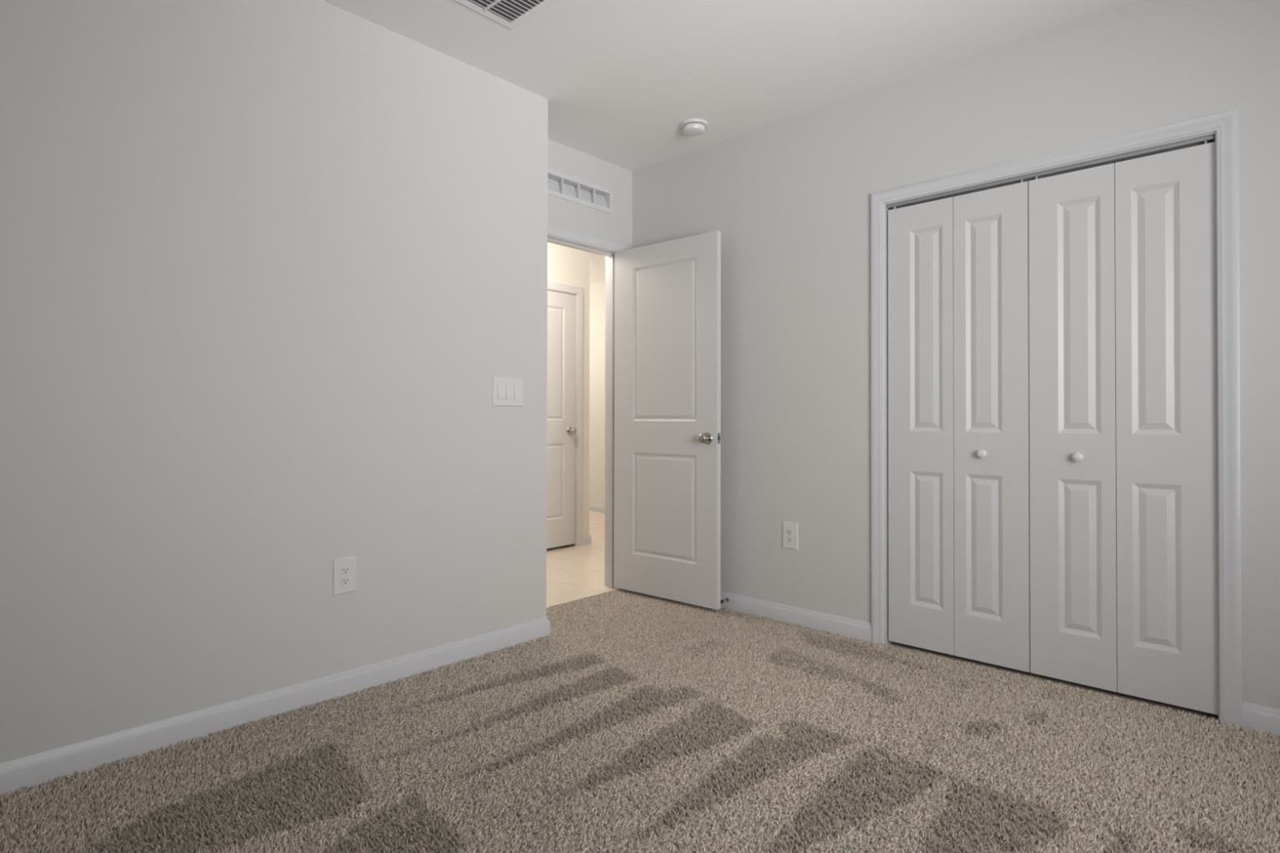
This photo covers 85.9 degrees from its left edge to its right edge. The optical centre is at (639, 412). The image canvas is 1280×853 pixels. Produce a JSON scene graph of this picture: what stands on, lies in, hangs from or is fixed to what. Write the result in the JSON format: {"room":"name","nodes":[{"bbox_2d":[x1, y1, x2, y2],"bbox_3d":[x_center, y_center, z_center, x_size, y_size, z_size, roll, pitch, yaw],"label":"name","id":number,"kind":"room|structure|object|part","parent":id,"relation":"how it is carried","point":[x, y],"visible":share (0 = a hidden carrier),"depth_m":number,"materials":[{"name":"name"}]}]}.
{"room":"empty bedroom","nodes":[
{"label":"empty bedroom","id":0,"kind":"room"},
{"bbox_2d":[0,0,547,763],"bbox_3d":[-1.400,-0.232,2.390,0.115,2.600,2.668,0,-1,43],"label":"wall","id":1,"kind":"structure","parent":0,"point":[268,269],"depth_m":2.36,"materials":[{"name":"paint"}]},
{"bbox_2d":[0,617,550,797],"bbox_3d":[-1.485,1.022,2.465,0.382,0.094,2.682,0,-1,43],"label":"baseboard","id":2,"kind":"structure","parent":1,"relation":"attached to","point":[37,768],"depth_m":2.33,"materials":[{"name":"white paint"}]},
{"bbox_2d":[332,555,356,595],"bbox_3d":[-1.115,0.616,2.599,0.010,0.137,0.089,0,-1,43],"label":"electrical outlet","id":3,"kind":"object","parent":1,"relation":"attached to","point":[344,569],"visible":1,"depth_m":2.60,"materials":[{"name":"white plastic"}]},
{"bbox_2d":[341,577,350,584],"bbox_3d":[-1.113,0.635,2.598,0.004,0.028,0.034,0,-1,43],"label":"receptacle","id":4,"kind":"object","parent":3,"relation":"attached to","point":[344,580],"depth_m":2.60,"materials":[{"name":"white plastic"}]},
{"bbox_2d":[341,566,350,574],"bbox_3d":[-1.113,0.596,2.598,0.004,0.028,0.034,0,-1,43],"label":"receptacle","id":5,"kind":"object","parent":3,"relation":"attached to","point":[344,570],"depth_m":2.60,"materials":[{"name":"white plastic"}]},
{"bbox_2d":[492,376,523,406],"bbox_3d":[-0.602,-0.095,3.152,0.014,0.132,0.168,0,-1,43],"label":"light switch","id":6,"kind":"object","parent":1,"relation":"attached to","point":[506,391],"visible":1,"depth_m":3.15,"materials":[{"name":"white plastic"}]},
{"bbox_3d":[-0.571,-0.094,3.186,0.001,0.069,0.036,0,-1,43],"label":"rocker frame","id":7,"kind":"part","parent":6,"relation":"part of","materials":[{"name":"white plastic"}]},
{"bbox_2d":[547,242,590,534],"bbox_3d":[-1.859,-0.210,4.750,0.765,2.600,3.400,0,-1,43],"label":"wall","id":8,"kind":"structure","parent":0,"point":[569,266],"depth_m":5.69,"materials":[{"name":"paint"}]},
{"bbox_2d":[546,290,577,548],"bbox_3d":[-0.758,0.052,5.356,0.099,2.032,0.714,0,-1,43],"label":"door","id":9,"kind":"structure","parent":8,"relation":"in","point":[562,430],"depth_m":5.51,"materials":[{"name":"white paint"}]},
{"bbox_3d":[-0.545,0.148,5.558,0.064,0.066,0.066,0,-1,43],"label":"knob","id":10,"kind":"part","parent":9,"relation":"part of","materials":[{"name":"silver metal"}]},
{"bbox_2d":[547,281,583,546],"bbox_3d":[-0.802,0.030,5.395,0.132,2.118,0.841,0,-1,43],"label":"door frame","id":11,"kind":"structure","parent":8,"relation":"attached to","point":[578,292],"depth_m":5.63,"materials":[{"name":"white paint"}]},
{"bbox_2d":[547,138,632,249],"bbox_3d":[-0.978,-0.221,3.385,0.115,2.600,2.600,0,-1,43],"label":"wall","id":12,"kind":"structure","parent":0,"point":[616,226],"depth_m":4.06,"materials":[{"name":"paint"}]},
{"bbox_2d":[547,168,613,213],"bbox_3d":[-0.416,-1.279,3.953,0.070,0.145,0.671,0,-1,43],"label":"grille","id":13,"kind":"object","parent":12,"relation":"attached to","point":[562,190],"visible":0.66,"depth_m":3.99,"materials":[{"name":"white metal"}]},
{"bbox_3d":[-0.423,-1.279,3.959,0.052,0.089,0.615,0,-1,43],"label":"blade","id":14,"kind":"part","parent":13,"relation":"part of","materials":[{"name":"white metal"}]},
{"bbox_2d":[589,280,605,505],"bbox_3d":[-0.080,-0.180,7.435,4.085,2.600,0.115,0,-1,43],"label":"wall","id":15,"kind":"structure","parent":0,"point":[597,289],"depth_m":7.73,"materials":[{"name":"paint"}]},
{"bbox_2d":[0,511,1279,852],"bbox_3d":[-0.486,1.122,3.710,8.550,0.097,5.870,0,-1,43],"label":"floor","id":16,"kind":"structure","parent":0,"point":[935,837],"depth_m":2.07,"materials":[{"name":"beige carpet"}]},
{"bbox_2d":[0,588,1279,852],"bbox_3d":[0.296,1.052,1.484,4.348,0.022,3.646,0,-1,43],"label":"carpet","id":17,"kind":"object","parent":16,"relation":"on","point":[1148,719],"visible":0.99,"depth_m":2.10,"materials":[{"name":"beige carpet"}]},
{"bbox_2d":[613,231,720,609],"bbox_3d":[0.141,0.040,3.943,0.768,2.032,0.163,0,-1,41],"label":"door","id":18,"kind":"structure","parent":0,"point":[667,380],"depth_m":3.90,"materials":[{"name":"white paint"}]},
{"bbox_3d":[0.345,0.139,3.701,0.066,0.066,0.064,0,-1,41],"label":"knob","id":19,"kind":"part","parent":18,"relation":"part of","materials":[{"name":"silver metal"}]},
{"bbox_3d":[0.424,0.139,3.698,0.002,0.057,0.025,0,-1,41],"label":"latch plate","id":20,"kind":"part","parent":18,"relation":"part of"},
{"bbox_2d":[322,0,1141,282],"bbox_3d":[-0.480,-1.567,3.736,8.780,0.100,6.100,0,-1,43],"label":"ceiling","id":21,"kind":"structure","parent":0,"point":[619,79],"depth_m":2.89,"materials":[{"name":"paint"}]},
{"bbox_2d":[454,0,557,29],"bbox_3d":[-0.502,-1.524,2.518,0.310,0.010,0.310,0,-1,43],"label":"ceiling vent","id":22,"kind":"object","parent":21,"relation":"in","point":[510,14],"visible":1,"depth_m":2.60,"materials":[{"name":"metal"}]},
{"bbox_2d":[680,118,708,136],"bbox_3d":[0.285,-1.494,3.626,0.149,0.045,0.149,0,-1,43],"label":"smoke detector","id":23,"kind":"object","parent":21,"relation":"attached to","point":[691,127],"visible":1,"depth_m":3.59,"materials":[{"name":"white plastic"}]},
{"bbox_2d":[631,0,1279,709],"bbox_3d":[1.539,-0.221,2.898,4.465,2.600,0.115,0,-1,43],"label":"wall","id":24,"kind":"structure","parent":0,"point":[788,201],"depth_m":3.27,"materials":[{"name":"paint"}]},
{"bbox_2d":[547,223,627,590],"bbox_3d":[-0.435,0.022,3.968,0.150,2.127,0.892,0,-1,43],"label":"door frame","id":25,"kind":"structure","parent":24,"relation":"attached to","point":[558,235],"depth_m":4.24,"materials":[{"name":"white paint"}]},
{"bbox_3d":[-0.483,0.022,4.013,0.018,2.127,0.892,0,-1,43],"label":"casing","id":26,"kind":"part","parent":25,"relation":"part of","materials":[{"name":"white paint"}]},
{"bbox_2d":[720,597,728,603],"bbox_3d":[0.458,1.026,3.746,0.022,0.022,0.067,0,-1,43],"label":"door stop","id":27,"kind":"object","parent":24,"relation":"attached to","point":[726,599],"visible":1,"depth_m":3.75,"materials":[{"name":"silver metal"}]},
{"bbox_2d":[782,520,798,550],"bbox_3d":[0.768,0.629,3.520,0.089,0.137,0.010,0,-1,43],"label":"electrical outlet","id":28,"kind":"object","parent":24,"relation":"attached to","point":[790,530],"visible":1,"depth_m":3.52,"materials":[{"name":"white plastic"}]},
{"bbox_2d":[786,536,792,542],"bbox_3d":[0.766,0.649,3.518,0.034,0.028,0.004,0,-1,43],"label":"receptacle","id":29,"kind":"object","parent":28,"relation":"attached to","point":[789,539],"depth_m":3.52,"materials":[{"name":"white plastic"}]},
{"bbox_2d":[786,528,792,534],"bbox_3d":[0.766,0.610,3.518,0.034,0.028,0.004,0,-1,43],"label":"receptacle","id":30,"kind":"object","parent":28,"relation":"attached to","point":[789,531],"depth_m":3.52,"materials":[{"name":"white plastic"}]},
{"bbox_2d":[888,179,1030,672],"bbox_3d":[1.366,0.046,2.994,0.583,2.017,0.074,0,-1,43],"label":"door","id":31,"kind":"structure","parent":24,"relation":"in","point":[959,522],"depth_m":2.98,"materials":[{"name":"white paint"}]},
{"bbox_3d":[1.442,0.174,2.896,0.037,0.037,0.036,0,-1,43],"label":"knob","id":32,"kind":"part","parent":31,"relation":"part of","materials":[{"name":"white plastic"}]},
{"bbox_2d":[720,591,1279,738],"bbox_3d":[1.535,1.031,2.799,4.350,0.094,0.014,0,-1,43],"label":"baseboard","id":33,"kind":"structure","parent":24,"relation":"attached to","point":[1265,719],"depth_m":3.37,"materials":[{"name":"white paint"}]},
{"bbox_2d":[887,134,1214,209],"bbox_3d":[1.591,-0.963,2.818,1.171,0.014,0.034,0,-1,43],"label":"track","id":34,"kind":"object","parent":24,"relation":"attached to","point":[1209,139],"visible":1,"depth_m":2.73,"materials":[{"name":"white metal"}]},
{"bbox_2d":[871,108,1242,730],"bbox_3d":[1.603,0.023,2.824,1.303,2.110,0.132,0,-1,43],"label":"closet frame","id":35,"kind":"object","parent":24,"relation":"attached to","point":[1224,126],"visible":0.84,"depth_m":2.40,"materials":[{"name":"white paint"}]},
{"bbox_2d":[1028,141,1218,715],"bbox_3d":[1.796,0.043,2.595,0.583,2.017,0.074,0,-1,43],"label":"door","id":36,"kind":"structure","parent":24,"relation":"in","point":[1123,433],"depth_m":2.57,"materials":[{"name":"white paint"}]},
{"bbox_3d":[1.696,0.172,2.660,0.037,0.037,0.036,0,-1,43],"label":"knob","id":37,"kind":"part","parent":36,"relation":"part of","materials":[{"name":"white plastic"}]},
{"bbox_3d":[-1.760,-0.201,5.628,4.315,2.600,5.050,0,-1,43],"label":"wall","id":38,"kind":"structure","parent":0,"visible":0},
{"bbox_2d":[582,502,604,545],"bbox_3d":[-1.763,1.052,5.616,4.085,0.094,4.820,0,-1,43],"label":"baseboard","id":39,"kind":"structure","parent":38,"relation":"attached to","point":[587,539],"depth_m":7.63,"materials":[{"name":"white paint"}]}
]}

